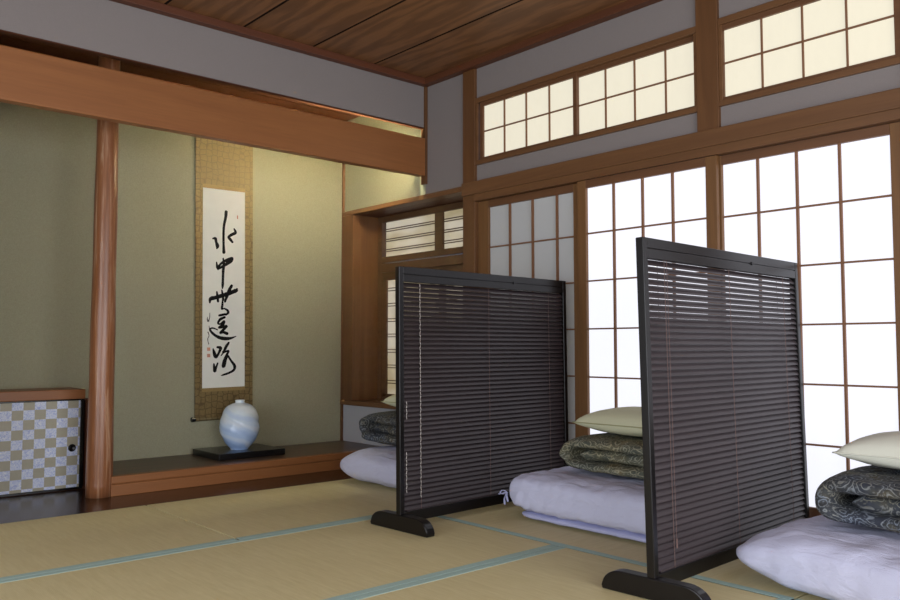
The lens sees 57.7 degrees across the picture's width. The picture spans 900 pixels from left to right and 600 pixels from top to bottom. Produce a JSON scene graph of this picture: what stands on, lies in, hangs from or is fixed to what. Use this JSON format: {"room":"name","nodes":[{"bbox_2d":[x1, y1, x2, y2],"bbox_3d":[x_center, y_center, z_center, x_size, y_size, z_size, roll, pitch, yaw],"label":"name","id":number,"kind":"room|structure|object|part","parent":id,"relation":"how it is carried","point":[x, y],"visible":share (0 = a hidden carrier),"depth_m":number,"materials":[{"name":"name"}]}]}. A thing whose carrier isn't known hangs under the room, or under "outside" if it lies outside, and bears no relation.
{"room":"traditional dwelling","nodes":[
{"label":"traditional dwelling","id":0,"kind":"room"},
{"bbox_2d":[0,102,341,460],"bbox_3d":[-2.743,-0.198,4.498,5.260,2.710,0.100,3,-4,-42],"label":"wall","id":1,"kind":"structure","parent":0,"point":[48,158],"depth_m":5.19,"materials":[{"name":"beige paint"}]},
{"bbox_2d":[0,44,345,120],"bbox_3d":[-1.776,-1.382,5.331,2.640,0.050,0.045,3,-4,-42],"label":"trim","id":2,"kind":"structure","parent":1,"relation":"attached to","point":[0,44],"depth_m":5.28,"materials":[{"name":"brown wood"}]},
{"bbox_2d":[190,137,252,421],"bbox_3d":[-1.518,-0.291,5.508,0.464,2.183,0.031,2,-4,-42],"label":"scroll","id":3,"kind":"object","parent":1,"relation":"hanging from","point":[224,171],"visible":0.94,"depth_m":5.50,"materials":[{"name":"white paper"}]},
{"bbox_3d":[-1.520,-0.080,5.496,0.305,1.330,0.001,2,-4,-42],"label":"paper panel","id":4,"kind":"part","parent":3,"relation":"part of","materials":[{"name":"white paper"}]},
{"bbox_2d":[340,163,344,440],"bbox_3d":[-0.806,-0.131,6.144,0.016,2.355,0.016,3,-4,-42],"label":"trim","id":5,"kind":"structure","parent":1,"relation":"attached to","point":[343,164],"depth_m":6.13,"materials":[{"name":"brown wood"}]},
{"bbox_2d":[0,469,351,523],"bbox_3d":[-2.418,1.061,4.000,5.180,0.060,0.967,3,-4,-42],"label":"board","id":6,"kind":"object","parent":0,"point":[67,502],"depth_m":4.35,"materials":[{"name":"brown wood"}]},
{"bbox_2d":[0,387,87,497],"bbox_3d":[-2.401,0.777,4.487,0.740,0.562,0.281,3,-4,-42],"label":"base cabinet","id":7,"kind":"object","parent":6,"relation":"on","point":[43,431],"visible":0.98,"depth_m":4.48,"materials":[{"name":"brown wood"}]},
{"bbox_2d":[0,387,85,401],"bbox_3d":[-2.415,0.523,4.489,0.703,0.054,0.281,3,-4,-42],"label":"countertop","id":8,"kind":"structure","parent":7,"relation":"on","point":[31,394],"depth_m":4.48,"materials":[{"name":"brown wood"}]},
{"bbox_3d":[-2.119,0.829,4.579,0.042,0.042,0.006,3,-4,-42],"label":"finger pull","id":9,"kind":"part","parent":7,"relation":"part of","materials":[{"name":"black paint"}]},
{"bbox_2d":[85,56,119,498],"bbox_3d":[-1.883,-0.195,4.454,0.137,2.500,0.137,3,-4,-42],"label":"post","id":10,"kind":"object","parent":6,"relation":"on","point":[100,424],"visible":0.86,"depth_m":4.39,"materials":[{"name":"brown wood"}]},
{"bbox_2d":[0,33,359,120],"bbox_3d":[-1.483,-1.436,5.004,2.640,0.020,0.946,3,-4,-42],"label":"ceiling","id":11,"kind":"structure","parent":0,"point":[7,40],"depth_m":5.21,"materials":[{"name":"brown wood"}]},
{"bbox_2d":[0,0,423,126],"bbox_3d":[-2.114,-1.412,3.786,5.162,0.317,0.030,3,-4,-42],"label":"wall","id":12,"kind":"structure","parent":0,"point":[109,27],"depth_m":4.47,"materials":[{"name":"grey paint"}]},
{"bbox_2d":[0,29,423,129],"bbox_3d":[-2.114,-1.250,3.777,5.162,0.008,0.036,3,-4,-42],"label":"trim","id":13,"kind":"structure","parent":12,"relation":"attached to","point":[9,33],"depth_m":4.41,"materials":[{"name":"brown wood"}]},
{"bbox_2d":[110,0,424,85],"bbox_3d":[-2.096,-1.552,3.750,5.130,0.042,0.051,3,-4,-42],"label":"trim","id":14,"kind":"structure","parent":12,"relation":"attached to","point":[148,5],"depth_m":4.66,"materials":[{"name":"brown wood"}]},
{"bbox_2d":[113,441,378,474],"bbox_3d":[-1.327,1.040,5.248,1.895,0.085,0.560,3,-4,-42],"label":"floor","id":15,"kind":"structure","parent":0,"point":[188,460],"depth_m":5.05,"materials":[{"name":"brown wood"}]},
{"bbox_2d":[193,443,284,460],"bbox_3d":[-1.362,0.979,5.272,0.456,0.040,0.380,3,-4,-42],"label":"display board","id":16,"kind":"object","parent":15,"relation":"on","point":[221,453],"visible":0.99,"depth_m":5.17,"materials":[{"name":"black paint"}]},
{"bbox_2d":[219,400,259,449],"bbox_3d":[-1.352,0.800,5.257,0.253,0.314,0.253,3,-4,-42],"label":"vase","id":17,"kind":"object","parent":16,"relation":"on","point":[239,427],"visible":1,"depth_m":5.17,"materials":[{"name":"blue ceramic"}]},
{"bbox_2d":[360,216,377,399],"bbox_3d":[-0.602,0.053,6.213,0.275,1.395,0.070,3,-4,-42],"label":"wall","id":18,"kind":"structure","parent":0,"point":[369,225],"depth_m":6.16,"materials":[{"name":"brown wood"}]},
{"bbox_2d":[152,0,627,77],"bbox_3d":[-0.133,-1.725,1.623,5.735,0.060,6.050,3,-4,-42],"label":"ceiling","id":19,"kind":"structure","parent":0,"point":[421,38],"depth_m":4.49,"materials":[{"name":"brown wood"}]},
{"bbox_2d":[362,195,462,217],"bbox_3d":[-0.182,-0.672,5.790,0.265,0.035,1.420,3,-4,-42],"label":"ceiling","id":20,"kind":"structure","parent":0,"point":[455,199],"depth_m":5.78,"materials":[{"name":"brown wood"}]},
{"bbox_2d":[343,0,899,445],"bbox_3d":[1.492,-0.272,3.639,0.080,2.660,6.820,3,-4,-42],"label":"wall","id":21,"kind":"structure","parent":0,"point":[663,18],"depth_m":4.63,"materials":[{"name":"grey paint"}]},
{"bbox_2d":[111,450,357,496],"bbox_3d":[-1.121,1.036,5.016,1.895,0.106,0.060,3,-4,-42],"label":"trim","id":22,"kind":"structure","parent":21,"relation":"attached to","point":[160,480],"depth_m":4.79,"materials":[{"name":"brown wood"}]},
{"bbox_2d":[342,215,360,400],"bbox_3d":[-0.741,0.056,6.109,0.072,1.377,0.140,3,-4,-42],"label":"trim","id":23,"kind":"structure","parent":21,"relation":"attached to","point":[350,346],"depth_m":6.07,"materials":[{"name":"brown wood"}]},
{"bbox_2d":[340,399,395,409],"bbox_3d":[-0.246,0.739,5.697,0.337,0.033,1.355,3,-4,-42],"label":"trim","id":24,"kind":"structure","parent":21,"relation":"on","point":[375,403],"depth_m":5.87,"materials":[{"name":"brown wood"}]},
{"bbox_2d":[342,187,460,216],"bbox_3d":[-0.335,-0.673,5.698,0.086,0.033,1.355,3,-4,-42],"label":"trim","id":25,"kind":"structure","parent":21,"relation":"attached to","point":[453,192],"depth_m":5.61,"materials":[{"name":"brown wood"}]},
{"bbox_2d":[377,201,462,399],"bbox_3d":[-0.103,0.034,5.740,0.060,1.380,1.300,3,-4,-42],"label":"window","id":26,"kind":"structure","parent":21,"relation":"in","point":[433,236],"depth_m":6.02,"materials":[{"name":"beige paper"}]},
{"bbox_2d":[421,87,427,184],"bbox_3d":[-0.173,-1.102,5.486,0.018,0.658,0.050,3,-4,-42],"label":"trim","id":27,"kind":"structure","parent":21,"relation":"attached to","point":[424,132],"depth_m":5.47,"materials":[{"name":"grey paint"}]},
{"bbox_2d":[463,69,477,322],"bbox_3d":[0.147,-0.179,5.117,0.080,2.543,0.110,3,-4,-42],"label":"trim","id":28,"kind":"structure","parent":21,"relation":"attached to","point":[470,207],"depth_m":5.12,"materials":[{"name":"brown wood"}]},
{"bbox_2d":[478,183,579,439],"bbox_3d":[0.467,0.219,4.732,0.025,1.696,0.855,3,-4,-42],"label":"door","id":29,"kind":"structure","parent":21,"relation":"in","point":[534,234],"depth_m":4.70,"materials":[{"name":"white paper"}]},
{"bbox_3d":[0.467,0.219,4.732,0.025,1.696,0.671,3,-4,-42],"label":"rail","id":30,"kind":"part","parent":29,"relation":"part of","materials":[{"name":"brown wood"}]},
{"bbox_2d":[422,0,662,86],"bbox_3d":[1.764,-1.577,3.306,0.055,0.042,5.849,3,-4,-42],"label":"trim","id":31,"kind":"structure","parent":21,"relation":"attached to","point":[628,6],"depth_m":4.66,"materials":[{"name":"brown wood"}]},
{"bbox_2d":[475,26,696,164],"bbox_3d":[0.707,-1.083,4.542,0.076,0.422,1.570,3,-4,-42],"label":"window","id":32,"kind":"structure","parent":21,"relation":"in","point":[653,81],"depth_m":4.45,"materials":[{"name":"beige paper"}]},
{"bbox_3d":[0.450,-1.065,4.803,0.020,0.363,0.770,3,-4,-42],"label":"sash","id":33,"kind":"part","parent":32,"relation":"part of","materials":[{"name":"beige paper"}]},
{"bbox_3d":[0.963,-1.097,4.255,0.020,0.363,0.801,3,-4,-42],"label":"sash","id":34,"kind":"part","parent":32,"relation":"part of","materials":[{"name":"beige paper"}]},
{"bbox_2d":[577,155,720,435],"bbox_3d":[0.981,0.184,4.110,0.025,1.696,0.836,3,-4,-42],"label":"door","id":35,"kind":"structure","parent":21,"relation":"in","point":[679,202],"depth_m":4.23,"materials":[{"name":"white paper"}]},
{"bbox_3d":[0.981,0.184,4.110,0.025,1.696,0.720,3,-4,-42],"label":"rail","id":36,"kind":"part","parent":35,"relation":"part of","materials":[{"name":"brown wood"}]},
{"bbox_2d":[461,88,899,196],"bbox_3d":[1.907,-0.808,3.130,0.056,0.081,5.462,3,-4,-42],"label":"trim","id":37,"kind":"structure","parent":21,"relation":"attached to","point":[886,100],"depth_m":3.87,"materials":[{"name":"brown wood"}]},
{"bbox_2d":[474,108,899,201],"bbox_3d":[1.645,-0.726,3.477,0.121,0.043,4.375,3,-4,-42],"label":"trim","id":38,"kind":"structure","parent":21,"relation":"attached to","point":[889,116],"depth_m":3.83,"materials":[{"name":"brown wood"}]},
{"bbox_2d":[695,0,720,131],"bbox_3d":[1.254,-1.156,3.927,0.080,0.728,0.115,3,-4,-42],"label":"trim","id":39,"kind":"structure","parent":21,"relation":"attached to","point":[706,11],"depth_m":3.90,"materials":[{"name":"brown wood"}]},
{"bbox_2d":[717,0,899,106],"bbox_3d":[1.566,-1.138,3.579,0.076,0.422,0.827,3,-4,-42],"label":"window","id":40,"kind":"structure","parent":21,"relation":"in","point":[775,46],"depth_m":3.58,"materials":[{"name":"beige paper"}]},
{"bbox_2d":[719,122,899,517],"bbox_3d":[1.534,0.151,3.535,0.025,1.696,0.888,3,-4,-42],"label":"door","id":41,"kind":"structure","parent":21,"relation":"in","point":[829,205],"depth_m":3.44,"materials":[{"name":"white paper"}]},
{"bbox_3d":[-0.118,1.008,1.415,5.380,0.150,5.953,3,-4,-42],"label":"floor","id":42,"kind":"structure","parent":0,"visible":0},
{"bbox_2d":[0,505,236,579],"bbox_3d":[-1.899,1.006,3.149,1.840,0.051,0.996,3,-4,-42],"label":"mat","id":43,"kind":"object","parent":42,"relation":"on","point":[37,546],"visible":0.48,"depth_m":3.40,"materials":[{"name":"wicker"}]},
{"bbox_2d":[147,478,395,539],"bbox_3d":[-0.531,1.076,4.365,1.804,0.051,0.996,3,-4,-42],"label":"mat","id":44,"kind":"object","parent":42,"relation":"on","point":[238,516],"visible":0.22,"depth_m":4.05,"materials":[{"name":"wicker"}]},
{"bbox_2d":[340,445,395,487],"bbox_3d":[-0.107,0.961,4.712,0.694,0.215,1.033,3,-4,-42],"label":"mattress","id":45,"kind":"object","parent":44,"relation":"on","point":[377,465],"visible":0.21,"depth_m":4.62,"materials":[{"name":"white fabric"}]},
{"bbox_2d":[359,410,395,445],"bbox_3d":[-0.156,0.764,4.907,0.591,0.197,0.631,3,-4,-42],"label":"quilt","id":46,"kind":"object","parent":45,"relation":"on","point":[380,427],"visible":0.27,"depth_m":4.80,"materials":[{"name":"grey fabric"}]},
{"bbox_2d":[380,394,395,406],"bbox_3d":[-0.107,0.595,4.831,0.365,0.127,0.524,3,-4,-42],"label":"pillow","id":47,"kind":"object","parent":46,"relation":"on","point":[391,400],"visible":0.05,"depth_m":4.86,"materials":[{"name":"fabric"}]},
{"bbox_2d":[0,517,556,599],"bbox_3d":[-0.588,0.998,3.010,1.895,0.051,0.950,3,-4,-42],"label":"mat","id":48,"kind":"object","parent":42,"relation":"on","point":[342,560],"visible":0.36,"depth_m":2.99,"materials":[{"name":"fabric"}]},
{"bbox_2d":[342,546,783,599],"bbox_3d":[0.047,0.958,2.299,1.895,0.051,0.950,3,-4,-42],"label":"mat","id":49,"kind":"object","parent":42,"relation":"on","point":[555,573],"visible":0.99,"depth_m":2.78,"materials":[{"name":"wicker"}]},
{"bbox_2d":[437,502,808,599],"bbox_3d":[0.776,1.031,3.586,0.897,0.051,1.895,3,-4,-42],"label":"mat","id":50,"kind":"object","parent":42,"relation":"on","point":[508,518],"visible":0.12,"depth_m":3.35,"materials":[{"name":"wicker"}]},
{"bbox_2d":[370,266,568,537],"bbox_3d":[0.205,0.450,4.007,1.210,1.157,0.376,3,-5,-44],"label":"screen","id":51,"kind":"object","parent":50,"relation":"on","point":[481,405],"visible":0.88,"depth_m":3.92,"materials":[{"name":"paint"}]},
{"bbox_3d":[-0.221,0.427,3.605,0.026,1.157,0.029,3,-5,-44],"label":"post","id":52,"kind":"part","parent":51,"relation":"part of","materials":[{"name":"black wood"}]},
{"bbox_3d":[-0.133,0.403,3.668,0.005,0.952,0.003,3,-5,-44],"label":"pull cord","id":53,"kind":"part","parent":51,"relation":"part of","materials":[{"name":"white fabric"}]},
{"bbox_3d":[-0.141,0.427,3.684,0.002,1.011,0.029,3,-5,-44],"label":"ladder cord","id":54,"kind":"part","parent":51,"relation":"part of","materials":[{"name":"grey fabric"}]},
{"bbox_3d":[0.203,0.975,3.979,1.146,0.047,0.027,3,-5,-44],"label":"rail","id":55,"kind":"part","parent":51,"relation":"part of","materials":[{"name":"black wood"}]},
{"bbox_3d":[0.194,-0.093,4.050,1.146,0.068,0.027,3,-5,-44],"label":"rail","id":56,"kind":"part","parent":51,"relation":"part of","materials":[{"name":"black wood"}]},
{"bbox_3d":[0.185,0.445,4.001,0.002,1.011,0.029,3,-5,-44],"label":"ladder cord","id":57,"kind":"part","parent":51,"relation":"part of","materials":[{"name":"black fabric"}]},
{"bbox_3d":[0.518,0.464,4.325,0.002,1.011,0.029,3,-5,-44],"label":"ladder cord","id":58,"kind":"part","parent":51,"relation":"part of","materials":[{"name":"black fabric"}]},
{"bbox_3d":[0.618,0.474,4.422,0.026,1.157,0.029,3,-5,-44],"label":"post","id":59,"kind":"part","parent":51,"relation":"part of","materials":[{"name":"black wood"}]},
{"bbox_2d":[498,466,645,542],"bbox_3d":[0.798,0.899,3.698,0.658,0.222,0.998,3,-4,-42],"label":"mattress","id":60,"kind":"object","parent":50,"relation":"on","point":[603,503],"visible":0.58,"depth_m":3.52,"materials":[{"name":"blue fabric"}]},
{"bbox_2d":[559,433,643,478],"bbox_3d":[0.909,0.708,3.755,0.582,0.171,0.632,3,-4,-42],"label":"quilt","id":61,"kind":"object","parent":60,"relation":"on","point":[609,453],"visible":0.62,"depth_m":3.63,"materials":[{"name":"green fabric"}]},
{"bbox_2d":[572,406,641,436],"bbox_3d":[0.882,0.557,3.751,0.365,0.127,0.524,3,-4,-42],"label":"pillow","id":62,"kind":"object","parent":61,"relation":"on","point":[619,420],"visible":0.56,"depth_m":3.69,"materials":[{"name":"fabric"}]},
{"bbox_2d":[602,237,809,599],"bbox_3d":[1.067,0.394,3.031,1.210,1.157,0.376,3,-5,-44],"label":"screen","id":63,"kind":"object","parent":50,"relation":"on","point":[724,435],"visible":0.94,"depth_m":2.92,"materials":[{"name":"paint"}]},
{"bbox_3d":[0.637,0.372,2.634,0.026,1.157,0.029,3,-6,-44],"label":"post","id":64,"kind":"part","parent":63,"relation":"part of","materials":[{"name":"black wood"}]},
{"bbox_3d":[0.717,0.371,2.713,0.002,1.011,0.029,3,-6,-44],"label":"ladder cord","id":65,"kind":"part","parent":63,"relation":"part of","materials":[{"name":"grey fabric"}]},
{"bbox_3d":[0.736,0.341,2.711,0.006,0.947,0.006,3,-6,-44],"label":"pull cord","id":66,"kind":"part","parent":63,"relation":"part of","materials":[{"name":"grey fabric"}]},
{"bbox_3d":[1.065,0.918,3.003,1.146,0.047,0.027,3,-6,-44],"label":"rail","id":67,"kind":"part","parent":63,"relation":"part of","materials":[{"name":"black wood"}]},
{"bbox_3d":[1.047,-0.148,3.083,1.146,0.068,0.027,3,-6,-44],"label":"rail","id":68,"kind":"part","parent":63,"relation":"part of","materials":[{"name":"black wood"}]},
{"bbox_3d":[1.042,0.389,3.030,0.002,1.011,0.029,3,-6,-44],"label":"ladder cord","id":69,"kind":"part","parent":63,"relation":"part of","materials":[{"name":"grey fabric"}]},
{"bbox_3d":[1.375,0.408,3.354,0.002,1.011,0.029,3,-6,-44],"label":"ladder cord","id":70,"kind":"part","parent":63,"relation":"part of","materials":[{"name":"grey fabric"}]},
{"bbox_3d":[1.476,0.418,3.451,0.026,1.157,0.029,3,-6,-44],"label":"post","id":71,"kind":"part","parent":63,"relation":"part of","materials":[{"name":"black wood"}]},
{"bbox_2d":[795,594,828,599],"bbox_3d":[2.043,0.950,2.165,0.897,0.051,1.895,3,-4,-42],"label":"mat","id":72,"kind":"object","parent":42,"relation":"on","point":[808,596],"visible":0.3,"depth_m":2.60,"materials":[{"name":"wicker"}]},
{"bbox_2d":[736,515,899,599],"bbox_3d":[1.583,0.841,2.578,0.865,0.210,1.075,2,-4,-35],"label":"mattress","id":73,"kind":"object","parent":72,"relation":"on","point":[821,556],"visible":0.8,"depth_m":2.53,"materials":[{"name":"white fabric"}]},
{"bbox_2d":[815,465,899,532],"bbox_3d":[1.589,0.647,2.641,0.585,0.181,0.632,3,-4,-42],"label":"quilt","id":74,"kind":"object","parent":73,"relation":"on","point":[866,496],"visible":0.96,"depth_m":2.60,"materials":[{"name":"grey fabric"}]},
{"bbox_2d":[832,431,899,468],"bbox_3d":[1.595,0.498,2.674,0.365,0.127,0.524,3,-4,-42],"label":"pillow","id":75,"kind":"object","parent":74,"relation":"on","point":[882,449],"visible":1,"depth_m":2.67,"materials":[{"name":"beige fabric"}]},
{"bbox_3d":[-3.118,-0.291,2.876,2.540,2.510,0.035,3,-4,-42],"label":"wall","id":76,"kind":"structure","parent":0,"visible":0},
{"bbox_2d":[0,45,424,176],"bbox_3d":[-2.108,-1.050,3.756,5.158,0.254,0.060,3,-4,-42],"label":"wooden beam","id":77,"kind":"structure","parent":76,"relation":"attached to","point":[27,78],"depth_m":4.37,"materials":[{"name":"brown wood"}]}
]}

